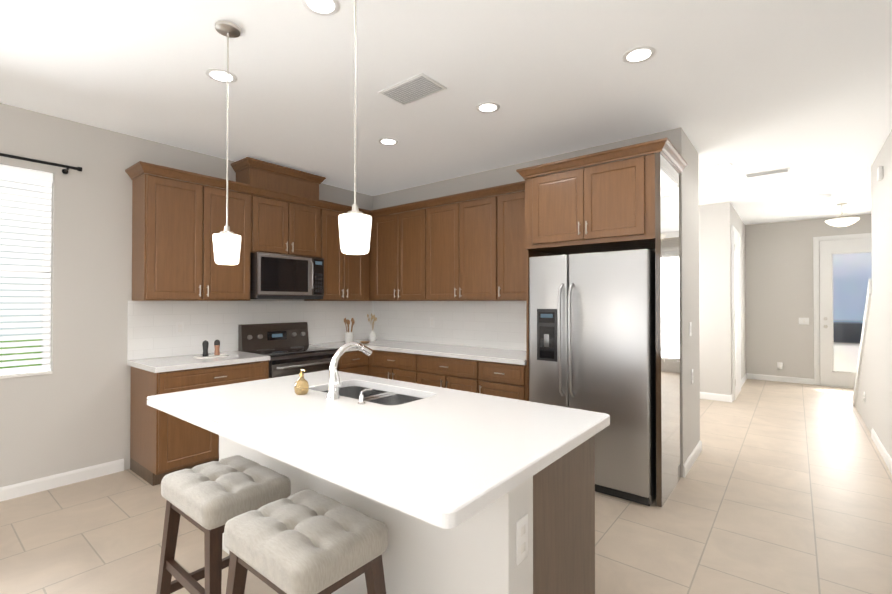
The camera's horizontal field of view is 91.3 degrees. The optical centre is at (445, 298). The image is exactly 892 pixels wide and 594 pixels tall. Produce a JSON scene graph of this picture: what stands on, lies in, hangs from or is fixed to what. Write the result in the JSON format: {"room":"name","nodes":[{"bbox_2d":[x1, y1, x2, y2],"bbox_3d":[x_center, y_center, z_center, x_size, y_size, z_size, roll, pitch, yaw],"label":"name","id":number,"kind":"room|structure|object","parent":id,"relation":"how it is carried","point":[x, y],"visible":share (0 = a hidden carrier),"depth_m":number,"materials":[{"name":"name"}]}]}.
{"room":"kitchen","nodes":[
{"label":"kitchen","id":0,"kind":"room"},
{"bbox_2d":[0,103,372,486],"bbox_3d":[-3.412,0.024,2.921,0.150,2.834,7.600,0,-1,39],"label":"wall","id":1,"kind":"structure","parent":0,"point":[71,412],"depth_m":3.46,"materials":[{"name":"grey paint"}]},
{"bbox_2d":[0,179,52,378],"bbox_3d":[-3.391,-0.194,2.923,0.142,1.531,1.126,0,-1,39],"label":"window","id":2,"kind":"structure","parent":1,"relation":"in","point":[25,374],"depth_m":3.27,"materials":[{"name":"glass"},{"name":"vinyl"},{"name":"white painted wood"}]},
{"bbox_2d":[0,164,52,374],"bbox_3d":[-3.373,-0.203,2.908,0.060,1.505,1.114,0,-1,39],"label":"window blinds","id":3,"kind":"object","parent":2,"relation":"attached to","point":[22,176],"visible":0.9,"depth_m":3.23,"materials":[{"name":"white plastic"}]},
{"bbox_2d":[0,153,81,173],"bbox_3d":[-3.350,-0.994,2.803,0.100,0.057,1.570,0,-1,39],"label":"curtain rod","id":4,"kind":"object","parent":1,"relation":"attached to","point":[65,171],"visible":1,"depth_m":3.23,"materials":[{"name":"black metal"}]},
{"bbox_2d":[0,459,123,501],"bbox_3d":[-4.163,1.383,1.840,0.014,0.098,4.670,0,-1,39],"label":"baseboard","id":5,"kind":"structure","parent":1,"relation":"attached to","point":[12,491],"depth_m":3.34,"materials":[{"name":"white"}]},
{"bbox_2d":[127,301,370,359],"bbox_3d":[-1.834,0.282,4.761,0.008,0.504,2.748,0,-1,39],"label":"tile backsplash","id":6,"kind":"structure","parent":1,"relation":"attached to","point":[151,329],"depth_m":4.27,"materials":[{"name":"white tile"}]},
{"bbox_2d":[125,157,384,300],"bbox_3d":[-1.703,-0.657,4.650,0.360,1.372,2.771,0,-1,39],"label":"upper cabinet","id":7,"kind":"object","parent":1,"relation":"attached to","point":[178,223],"visible":0.98,"depth_m":4.04,"materials":[{"name":"brown wood"}]},
{"bbox_2d":[250,252,323,298],"bbox_3d":[-1.706,-0.212,4.574,0.447,0.448,0.760,0,-1,39],"label":"over-the-range microwave","id":8,"kind":"object","parent":7,"relation":"attached to","point":[277,276],"visible":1,"depth_m":4.39,"materials":[{"name":"silver metal"}]},
{"bbox_2d":[0,379,891,593],"bbox_3d":[1.180,1.492,3.045,7.150,0.100,13.550,0,-1,39],"label":"floor","id":9,"kind":"structure","parent":0,"point":[783,488],"depth_m":2.79,"materials":[{"name":"tile"}]},
{"bbox_2d":[130,360,268,485],"bbox_3d":[-2.131,1.009,3.838,0.651,0.879,0.906,0,-1,39],"label":"base cabinet","id":10,"kind":"object","parent":9,"relation":"on","point":[162,444],"depth_m":3.48,"materials":[{"name":"brown wood"}]},
{"bbox_2d":[127,351,269,372],"bbox_3d":[-2.153,0.548,3.847,0.650,0.040,0.926,0,-1,39],"label":"countertop","id":11,"kind":"structure","parent":10,"relation":"on","point":[166,364],"depth_m":3.68,"materials":[{"name":"white stone"}]},
{"bbox_2d":[194,340,227,358],"bbox_3d":[-2.112,0.452,3.926,0.140,0.151,0.260,0,-1,39],"label":"tray","id":12,"kind":"object","parent":11,"relation":"on","point":[205,343],"visible":1,"depth_m":3.88,"materials":[{"name":"white ceramic"}]},
{"bbox_2d":[156,455,290,593],"bbox_3d":[-0.936,1.087,1.853,0.554,0.691,0.364,0,-1,39],"label":"bar stool","id":13,"kind":"object","parent":9,"relation":"on","point":[210,499],"visible":0.88,"depth_m":1.76,"materials":[{"name":"fabric"}]},
{"bbox_2d":[238,322,338,377],"bbox_3d":[-1.592,0.861,4.480,0.685,1.185,0.762,0,-1,39],"label":"range","id":14,"kind":"object","parent":9,"relation":"on","point":[287,348],"visible":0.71,"depth_m":4.44,"materials":[{"name":"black metal"}]},
{"bbox_2d":[224,489,387,593],"bbox_3d":[-0.474,1.084,1.470,0.554,0.691,0.364,0,-1,39],"label":"bar stool","id":15,"kind":"object","parent":9,"relation":"on","point":[308,541],"visible":1,"depth_m":1.39,"materials":[{"name":"fabric"}]},
{"bbox_2d":[338,350,367,375],"bbox_3d":[-1.233,1.018,4.960,0.651,0.879,0.431,0,-1,39],"label":"base cabinet","id":16,"kind":"object","parent":9,"relation":"on","point":[355,362],"depth_m":4.78,"materials":[{"name":"brown wood"}]},
{"bbox_2d":[218,434,594,593],"bbox_3d":[-0.333,0.996,2.210,1.936,0.879,0.730,0,-1,39],"label":"kitchen island","id":17,"kind":"object","parent":9,"relation":"on","point":[539,538],"depth_m":1.56,"materials":[{"name":"white paint"}]},
{"bbox_2d":[147,371,609,533],"bbox_3d":[-0.423,0.534,2.107,2.030,0.040,1.160,0,-1,39],"label":"island countertop","id":18,"kind":"structure","parent":17,"relation":"on","point":[446,456],"depth_m":1.64,"materials":[{"name":"white stone"}]},
{"bbox_2d":[323,342,371,401],"bbox_3d":[-0.496,0.374,2.303,0.098,0.281,0.293,0,-1,39],"label":"faucet","id":19,"kind":"object","parent":18,"relation":"on","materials":[{"name":"silver metal"}]},
{"bbox_2d":[357,388,371,404],"bbox_3d":[-0.395,0.479,2.133,0.040,0.069,0.086,0,-1,39],"label":"soap dispenser","id":20,"kind":"object","parent":18,"relation":"on","point":[361,397],"depth_m":2.11,"materials":[{"name":"silver metal"}]},
{"bbox_2d":[343,382,426,405],"bbox_3d":[-0.424,0.646,2.433,0.752,0.202,0.392,0,-1,39],"label":"sink","id":21,"kind":"object","parent":18,"relation":"in","point":[372,393],"depth_m":2.54,"materials":[{"name":"silver metal"}]},
{"bbox_2d":[516,514,527,564],"bbox_3d":[0.243,0.766,1.386,0.006,0.135,0.070,0,-1,39],"label":"outlet plate","id":22,"kind":"object","parent":17,"relation":"attached to","point":[521,519],"depth_m":1.38,"materials":[{"name":"white plastic"}]},
{"bbox_2d":[368,350,525,400],"bbox_3d":[-0.170,1.016,4.740,2.626,0.879,0.651,0,-1,39],"label":"base cabinet","id":23,"kind":"object","parent":9,"relation":"on","point":[506,380],"visible":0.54,"depth_m":4.18,"materials":[{"name":"brown wood"}]},
{"bbox_2d":[309,339,525,364],"bbox_3d":[-0.282,0.554,4.601,2.628,0.040,1.054,0,-1,39],"label":"countertop","id":24,"kind":"structure","parent":23,"relation":"on","point":[508,356],"depth_m":4.52,"materials":[{"name":"white stone"}]},
{"bbox_2d":[344,318,354,342],"bbox_3d":[-1.162,0.389,5.259,0.114,0.300,0.137,0,-1,39],"label":"utensil crock","id":25,"kind":"object","parent":24,"relation":"on","point":[349,336],"visible":0.92,"depth_m":5.22,"materials":[{"name":"white ceramic"}]},
{"bbox_2d":[367,314,376,341],"bbox_3d":[-0.905,0.366,5.437,0.120,0.347,0.111,0,-1,39],"label":"vase","id":26,"kind":"object","parent":24,"relation":"on","point":[372,336],"visible":1,"depth_m":5.41,"materials":[{"name":"white ceramic"}]},
{"bbox_2d":[529,249,655,505],"bbox_3d":[1.231,0.555,3.514,0.910,1.780,0.805,0,-1,39],"label":"refrigerator","id":27,"kind":"object","parent":9,"relation":"on","point":[592,331],"visible":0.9,"depth_m":3.16,"materials":[{"name":"silver metal"}]},
{"bbox_2d":[516,138,686,506],"bbox_3d":[1.267,0.180,3.588,1.162,2.531,0.705,0,-1,39],"label":"tall cabinet","id":28,"kind":"object","parent":9,"relation":"on","point":[631,203],"visible":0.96,"depth_m":3.27,"materials":[{"name":"brown wood"}]},
{"bbox_2d":[699,201,745,394],"bbox_3d":[3.916,0.063,7.796,2.200,2.834,2.430,0,-1,39],"label":"wall block","id":29,"kind":"object","parent":9,"relation":"on","point":[717,221],"visible":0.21,"depth_m":6.29,"materials":[{"name":"grey paint"}]},
{"bbox_2d":[700,392,732,401],"bbox_3d":[3.200,1.423,6.864,2.194,0.098,0.124,0,-1,39],"label":"baseboard","id":30,"kind":"structure","parent":29,"relation":"attached to","point":[717,397],"depth_m":6.25,"materials":[{"name":"white"}]},
{"bbox_2d":[731,225,740,400],"bbox_3d":[4.426,0.210,6.637,0.040,2.520,1.040,0,-1,39],"label":"interior door","id":31,"kind":"structure","parent":29,"relation":"attached to","point":[736,305],"depth_m":6.41,"materials":[{"name":"white wood"}]},
{"bbox_2d":[741,373,746,386],"bbox_3d":[5.136,1.429,7.539,0.014,0.098,1.270,0,-1,39],"label":"baseboard","id":32,"kind":"structure","parent":29,"relation":"attached to","point":[744,378],"depth_m":7.56,"materials":[{"name":"white"}]},
{"bbox_2d":[0,0,891,224],"bbox_3d":[1.180,-1.442,3.069,7.150,0.100,13.550,0,-1,39],"label":"ceiling","id":33,"kind":"structure","parent":0,"point":[802,89],"depth_m":2.82,"materials":[{"name":"white paint"}]},
{"bbox_2d":[205,68,236,82],"bbox_3d":[-1.409,-1.392,2.738,0.180,0.006,0.180,0,-1,39],"label":"recessed light","id":34,"kind":"object","parent":33,"relation":"in","point":[219,74],"visible":0.9,"depth_m":2.73,"materials":[{"name":"white"}]},
{"bbox_2d":[213,20,240,264],"bbox_3d":[-1.128,-0.786,2.252,0.133,1.222,0.133,0,-1,39],"label":"pendant light","id":35,"kind":"object","parent":33,"relation":"hanging from","point":[226,243],"visible":1,"depth_m":2.22,"materials":[{"name":"white glass"}]},
{"bbox_2d":[301,0,339,16],"bbox_3d":[-0.595,-1.397,2.074,0.180,0.006,0.180,0,-1,39],"label":"recessed light","id":36,"kind":"object","parent":33,"relation":"in","point":[322,7],"visible":1,"depth_m":2.09,"materials":[{"name":"white"}]},
{"bbox_2d":[338,0,371,254],"bbox_3d":[-0.365,-0.790,1.757,0.133,1.222,0.133,0,-1,39],"label":"pendant light","id":37,"kind":"object","parent":33,"relation":"hanging from","point":[355,223],"visible":1,"depth_m":1.71,"materials":[{"name":"white glass"}]},
{"bbox_2d":[378,138,398,145],"bbox_3d":[-0.509,-1.383,3.863,0.180,0.006,0.180,0,-1,39],"label":"recessed light","id":38,"kind":"object","parent":33,"relation":"in","point":[387,141],"visible":1,"depth_m":3.85,"materials":[{"name":"white plastic"}]},
{"bbox_2d":[378,73,446,105],"bbox_3d":[-0.227,-1.385,2.919,0.400,0.015,0.250,0,-1,39],"label":"ceiling vent","id":39,"kind":"object","parent":33,"relation":"in","point":[413,89],"visible":1,"depth_m":2.90,"materials":[{"name":"white metal"}]},
{"bbox_2d":[476,102,499,112],"bbox_3d":[0.306,-1.388,3.185,0.180,0.006,0.180,0,-1,39],"label":"recessed light","id":40,"kind":"object","parent":33,"relation":"in","point":[485,107],"visible":1,"depth_m":3.18,"materials":[{"name":"white"}]},
{"bbox_2d":[622,46,655,63],"bbox_3d":[1.107,-1.393,2.505,0.180,0.006,0.180,0,-1,39],"label":"recessed light","id":41,"kind":"object","parent":33,"relation":"in","point":[640,54],"visible":1,"depth_m":2.50,"materials":[{"name":"white"}]},
{"bbox_2d":[744,167,789,177],"bbox_3d":[3.522,-1.370,4.787,0.400,0.015,0.150,0,-1,39],"label":"ceiling vent","id":42,"kind":"object","parent":33,"relation":"in","point":[767,172],"visible":1,"depth_m":4.76,"materials":[{"name":"white metal"}]},
{"bbox_2d":[819,194,830,198],"bbox_3d":[5.038,-1.353,5.801,0.130,0.034,0.130,0,-1,39],"label":"smoke detector","id":43,"kind":"object","parent":33,"relation":"attached to","point":[824,196],"visible":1,"depth_m":5.76,"materials":[{"name":"white plastic"}]},
{"bbox_2d":[825,203,859,226],"bbox_3d":[5.729,-1.201,6.311,0.380,0.330,0.380,0,-1,39],"label":"ceiling light","id":44,"kind":"object","parent":33,"relation":"hanging from","point":[841,222],"visible":1,"depth_m":6.25,"materials":[{"name":"white metal"}]},
{"bbox_2d":[373,127,699,476],"bbox_3d":[0.660,0.041,5.048,3.850,2.834,0.810,0,-1,39],"label":"wall","id":45,"kind":"structure","parent":0,"point":[678,138],"depth_m":3.93,"materials":[{"name":"grey paint"}]},
{"bbox_2d":[369,181,525,300],"bbox_3d":[-0.066,-0.522,4.882,2.626,1.105,0.360,0,-1,39],"label":"upper cabinet","id":46,"kind":"object","parent":45,"relation":"attached to","point":[471,249],"visible":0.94,"depth_m":4.58,"materials":[{"name":"brown wood"}]},
{"bbox_2d":[371,301,525,350],"bbox_3d":[0.056,0.284,5.003,2.598,0.504,0.008,0,-1,39],"label":"tile backsplash","id":47,"kind":"structure","parent":45,"relation":"attached to","point":[486,324],"depth_m":4.96,"materials":[{"name":"white tile"}]},
{"bbox_2d":[689,322,691,335],"bbox_3d":[2.119,0.268,3.780,0.007,0.120,0.075,0,-1,39],"label":"light switch","id":48,"kind":"object","parent":45,"relation":"attached to","point":[690,328],"visible":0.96,"depth_m":3.77,"materials":[{"name":"white plastic"}]},
{"bbox_2d":[683,440,701,477],"bbox_3d":[2.160,1.399,3.820,0.014,0.098,0.780,0,-1,39],"label":"baseboard","id":49,"kind":"structure","parent":45,"relation":"attached to","point":[691,458],"depth_m":3.72,"materials":[{"name":"white wood"}]},
{"bbox_2d":[745,214,870,378],"bbox_3d":[6.010,0.063,7.773,5.500,2.834,0.150,0,-1,39],"label":"wall","id":50,"kind":"structure","parent":0,"point":[779,278],"depth_m":7.72,"materials":[{"name":"grey paint"}]},
{"bbox_2d":[777,362,782,368],"bbox_3d":[5.919,1.199,7.734,0.075,0.120,0.006,0,-1,39],"label":"outlet","id":51,"kind":"object","parent":50,"relation":"attached to","point":[779,365],"visible":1,"depth_m":7.74,"materials":[{"name":"white plastic"}]},
{"bbox_2d":[747,373,813,384],"bbox_3d":[5.920,1.430,7.729,1.000,0.098,0.014,0,-1,39],"label":"baseboard","id":52,"kind":"structure","parent":50,"relation":"attached to","point":[781,378],"depth_m":7.72,"materials":[{"name":"white"}]},
{"bbox_2d":[799,318,808,324],"bbox_3d":[6.178,0.398,7.532,0.140,0.120,0.007,0,-1,39],"label":"light switch","id":53,"kind":"object","parent":50,"relation":"attached to","point":[803,321],"visible":1,"depth_m":7.53,"materials":[{"name":"white plastic"}]},
{"bbox_2d":[813,233,871,388],"bbox_3d":[6.666,0.214,7.071,1.080,2.520,0.121,0,-1,39],"label":"front door","id":54,"kind":"structure","parent":50,"relation":"in","point":[845,265],"depth_m":7.21,"materials":[{"name":"white wood"}]},
{"bbox_2d":[852,129,891,457],"bbox_3d":[1.951,0.021,1.332,0.170,2.854,11.820,0,-1,39],"label":"wall","id":55,"kind":"structure","parent":0,"point":[881,213],"depth_m":4.15,"materials":[{"name":"grey paint"}]},
{"bbox_2d":[877,166,882,180],"bbox_3d":[3.956,-1.136,3.976,0.028,0.110,0.100,0,-1,39],"label":"sensor","id":56,"kind":"object","parent":55,"relation":"attached to","point":[879,173],"visible":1,"depth_m":3.94,"materials":[{"name":"white plastic"}]},
{"bbox_2d":[871,428,891,473],"bbox_3d":[1.370,1.374,0.710,0.014,0.098,9.820,0,-1,39],"label":"baseboard","id":57,"kind":"structure","parent":55,"relation":"attached to","point":[885,455],"depth_m":3.98,"materials":[{"name":"white wood"}]}
]}

